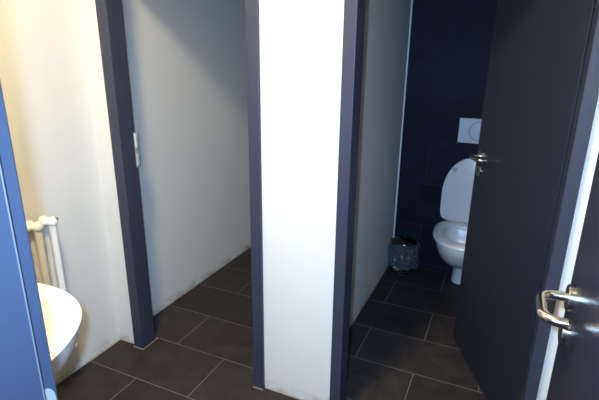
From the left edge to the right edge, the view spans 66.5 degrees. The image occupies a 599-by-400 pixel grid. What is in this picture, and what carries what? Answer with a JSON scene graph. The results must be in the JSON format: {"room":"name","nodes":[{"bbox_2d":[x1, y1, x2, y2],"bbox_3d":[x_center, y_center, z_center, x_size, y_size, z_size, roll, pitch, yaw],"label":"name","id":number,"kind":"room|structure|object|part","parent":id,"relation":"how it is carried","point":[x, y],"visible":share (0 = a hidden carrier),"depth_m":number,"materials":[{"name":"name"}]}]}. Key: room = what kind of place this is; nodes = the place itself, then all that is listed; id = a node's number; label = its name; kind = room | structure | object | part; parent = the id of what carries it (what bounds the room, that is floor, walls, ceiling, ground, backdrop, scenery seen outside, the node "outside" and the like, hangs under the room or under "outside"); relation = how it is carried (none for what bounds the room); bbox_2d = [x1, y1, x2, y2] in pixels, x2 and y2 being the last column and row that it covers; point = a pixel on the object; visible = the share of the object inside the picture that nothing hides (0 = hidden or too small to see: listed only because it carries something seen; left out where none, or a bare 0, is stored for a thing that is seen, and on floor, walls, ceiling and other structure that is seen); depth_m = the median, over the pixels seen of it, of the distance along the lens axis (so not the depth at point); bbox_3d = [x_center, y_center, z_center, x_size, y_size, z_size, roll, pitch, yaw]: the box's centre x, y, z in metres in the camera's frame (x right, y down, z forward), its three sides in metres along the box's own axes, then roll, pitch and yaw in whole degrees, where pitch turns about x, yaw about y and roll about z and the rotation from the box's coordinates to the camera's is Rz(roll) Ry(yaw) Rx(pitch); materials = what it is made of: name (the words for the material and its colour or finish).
{"room":"public restroom","nodes":[
{"label":"public restroom","id":0,"kind":"room"},
{"bbox_2d":[0,0,250,384],"bbox_3d":[-0.944,-0.603,2.201,0.100,2.760,2.970,8,19,23],"label":"wall","id":1,"kind":"structure","parent":0,"point":[187,60],"depth_m":2.43,"materials":[{"name":"white paint"}]},
{"bbox_2d":[26,215,76,349],"bbox_3d":[-1.152,0.430,1.794,0.119,0.638,0.542,8,19,23],"label":"radiator","id":2,"kind":"object","parent":1,"relation":"attached to","point":[43,233],"visible":0.22,"depth_m":1.89,"materials":[{"name":"metal"}]},
{"bbox_2d":[56,247,485,399],"bbox_3d":[-0.187,1.022,1.772,2.253,0.060,4.170,8,19,23],"label":"floor","id":3,"kind":"structure","parent":0,"point":[402,345],"depth_m":2.40,"materials":[{"name":"tile"}]},
{"bbox_2d":[390,235,416,275],"bbox_3d":[0.744,0.382,3.275,0.176,0.269,0.206,5,18,14],"label":"pedal bin","id":4,"kind":"object","parent":3,"relation":"on","point":[403,246],"visible":0.98,"depth_m":3.23,"materials":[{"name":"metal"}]},
{"bbox_2d":[388,237,419,268],"bbox_3d":[0.751,0.386,3.280,0.212,0.208,0.222,8,19,23],"label":"plastic bag","id":5,"kind":"object","parent":4,"relation":"in","point":[416,262],"visible":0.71,"depth_m":3.29,"materials":[{"name":"plastic"}]},
{"bbox_3d":[0.749,0.282,3.259,0.176,0.045,0.176,5,18,14],"label":"lid","id":6,"kind":"part","parent":4,"relation":"part of","materials":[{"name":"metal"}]},
{"bbox_2d":[433,158,475,284],"bbox_3d":[1.045,0.195,2.890,0.380,0.866,0.553,8,19,23],"label":"toilet","id":7,"kind":"object","parent":3,"relation":"on","point":[450,235],"visible":0.51,"depth_m":3.01,"materials":[{"name":"white ceramic"}]},
{"bbox_3d":[1.030,0.222,2.864,0.380,0.019,0.480,8,19,23],"label":"seat","id":8,"kind":"part","parent":7,"relation":"part of","materials":[{"name":"white plastic"}]},
{"bbox_3d":[1.046,0.413,2.967,0.356,0.404,0.538,8,19,23],"label":"bowl","id":9,"kind":"part","parent":7,"relation":"part of","materials":[{"name":"white ceramic"}]},
{"bbox_3d":[1.124,-0.056,2.986,0.370,0.445,0.033,8,19,23],"label":"lid","id":10,"kind":"part","parent":7,"relation":"part of","materials":[{"name":"white plastic"}]},
{"bbox_2d":[78,0,598,399],"bbox_3d":[-0.007,-0.430,1.690,2.053,2.760,0.070,8,19,23],"label":"wall","id":11,"kind":"structure","parent":0,"point":[301,41],"depth_m":1.78,"materials":[{"name":"white paint"}]},
{"bbox_2d":[95,0,264,388],"bbox_3d":[-0.489,-0.160,2.006,0.777,2.045,0.104,8,19,23],"label":"door frame","id":12,"kind":"structure","parent":11,"relation":"attached to","point":[124,141],"depth_m":2.03,"materials":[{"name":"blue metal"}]},
{"bbox_3d":[-0.768,-0.237,2.162,0.009,0.166,0.022,8,19,23],"label":"strike plate","id":13,"kind":"part","parent":12,"relation":"part of","materials":[{"name":"metal"}]},
{"bbox_2d":[133,338,262,389],"bbox_3d":[-0.502,0.812,2.316,0.778,0.003,0.112,8,19,23],"label":"trim","id":14,"kind":"structure","parent":11,"relation":"attached to","point":[156,338],"depth_m":2.41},
{"bbox_2d":[329,0,598,399],"bbox_3d":[0.506,-0.013,1.578,0.760,2.045,0.104,8,19,23],"label":"door frame","id":15,"kind":"structure","parent":11,"relation":"attached to","point":[354,10],"depth_m":1.55,"materials":[{"name":"blue wood"}]},
{"bbox_2d":[453,0,596,399],"bbox_3d":[0.843,-0.078,1.859,0.103,1.985,0.766,1,18,1],"label":"door","id":16,"kind":"structure","parent":11,"relation":"in","point":[538,52],"depth_m":1.80,"materials":[{"name":"laminate"}]},
{"bbox_3d":[0.821,-0.193,2.115,0.057,0.018,0.124,3,18,7],"label":"lever handle","id":17,"kind":"part","parent":16,"relation":"part of","materials":[{"name":"metal"}]},
{"bbox_2d":[349,0,411,328],"bbox_3d":[0.355,-0.646,2.384,0.075,2.760,1.553,8,19,23],"label":"wall","id":18,"kind":"structure","parent":0,"point":[387,22],"depth_m":2.64,"materials":[{"name":"white paint"}]},
{"bbox_2d":[393,0,412,237],"bbox_3d":[0.712,-0.850,3.038,0.009,2.760,0.011,8,19,23],"label":"trim","id":19,"kind":"structure","parent":18,"relation":"attached to","point":[412,0],"depth_m":3.12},
{"bbox_2d":[394,0,496,272],"bbox_3d":[0.671,-0.874,3.113,2.053,2.760,0.100,8,19,23],"label":"wall","id":20,"kind":"structure","parent":0,"point":[451,40],"depth_m":3.00,"materials":[{"name":"tile"}]},
{"bbox_2d":[457,118,481,143],"bbox_3d":[1.156,-0.442,2.949,0.246,0.160,0.018,8,19,23],"label":"flush plate","id":21,"kind":"object","parent":20,"relation":"attached to","point":[469,128],"visible":0.59,"depth_m":2.97,"materials":[{"name":"plastic"}]},
{"bbox_3d":[-0.546,-0.077,0.559,2.053,2.760,0.130,8,19,23],"label":"wall","id":22,"kind":"structure","parent":0,"visible":0},
{"bbox_2d":[0,81,57,399],"bbox_3d":[-0.035,0.332,0.439,0.862,2.065,0.143,8,19,23],"label":"door","id":23,"kind":"structure","parent":22,"relation":"attached to","point":[26,369],"depth_m":0.56,"materials":[{"name":"blue wood"}]},
{"bbox_3d":[-0.350,0.346,0.655,0.002,0.180,0.025,8,19,23],"label":"strike plate","id":24,"kind":"part","parent":23,"relation":"part of","materials":[{"name":"metal"}]},
{"bbox_2d":[37,283,81,379],"bbox_3d":[-0.785,0.411,1.142,0.610,0.484,0.420,8,19,23],"label":"washbasin","id":25,"kind":"object","parent":22,"relation":"attached to","point":[62,313],"visible":0.45,"depth_m":1.15,"materials":[{"name":"white ceramic"}]},
{"bbox_2d":[535,152,598,399],"bbox_3d":[0.373,0.313,0.596,0.113,1.995,0.739,8,19,23],"label":"door","id":26,"kind":"structure","parent":22,"relation":"in","point":[575,371],"depth_m":0.78,"materials":[{"name":"laminate"}]},
{"bbox_3d":[0.462,0.195,0.830,0.059,0.018,0.122,8,19,23],"label":"lever handle","id":27,"kind":"part","parent":26,"relation":"part of","materials":[{"name":"metal"}]}
]}

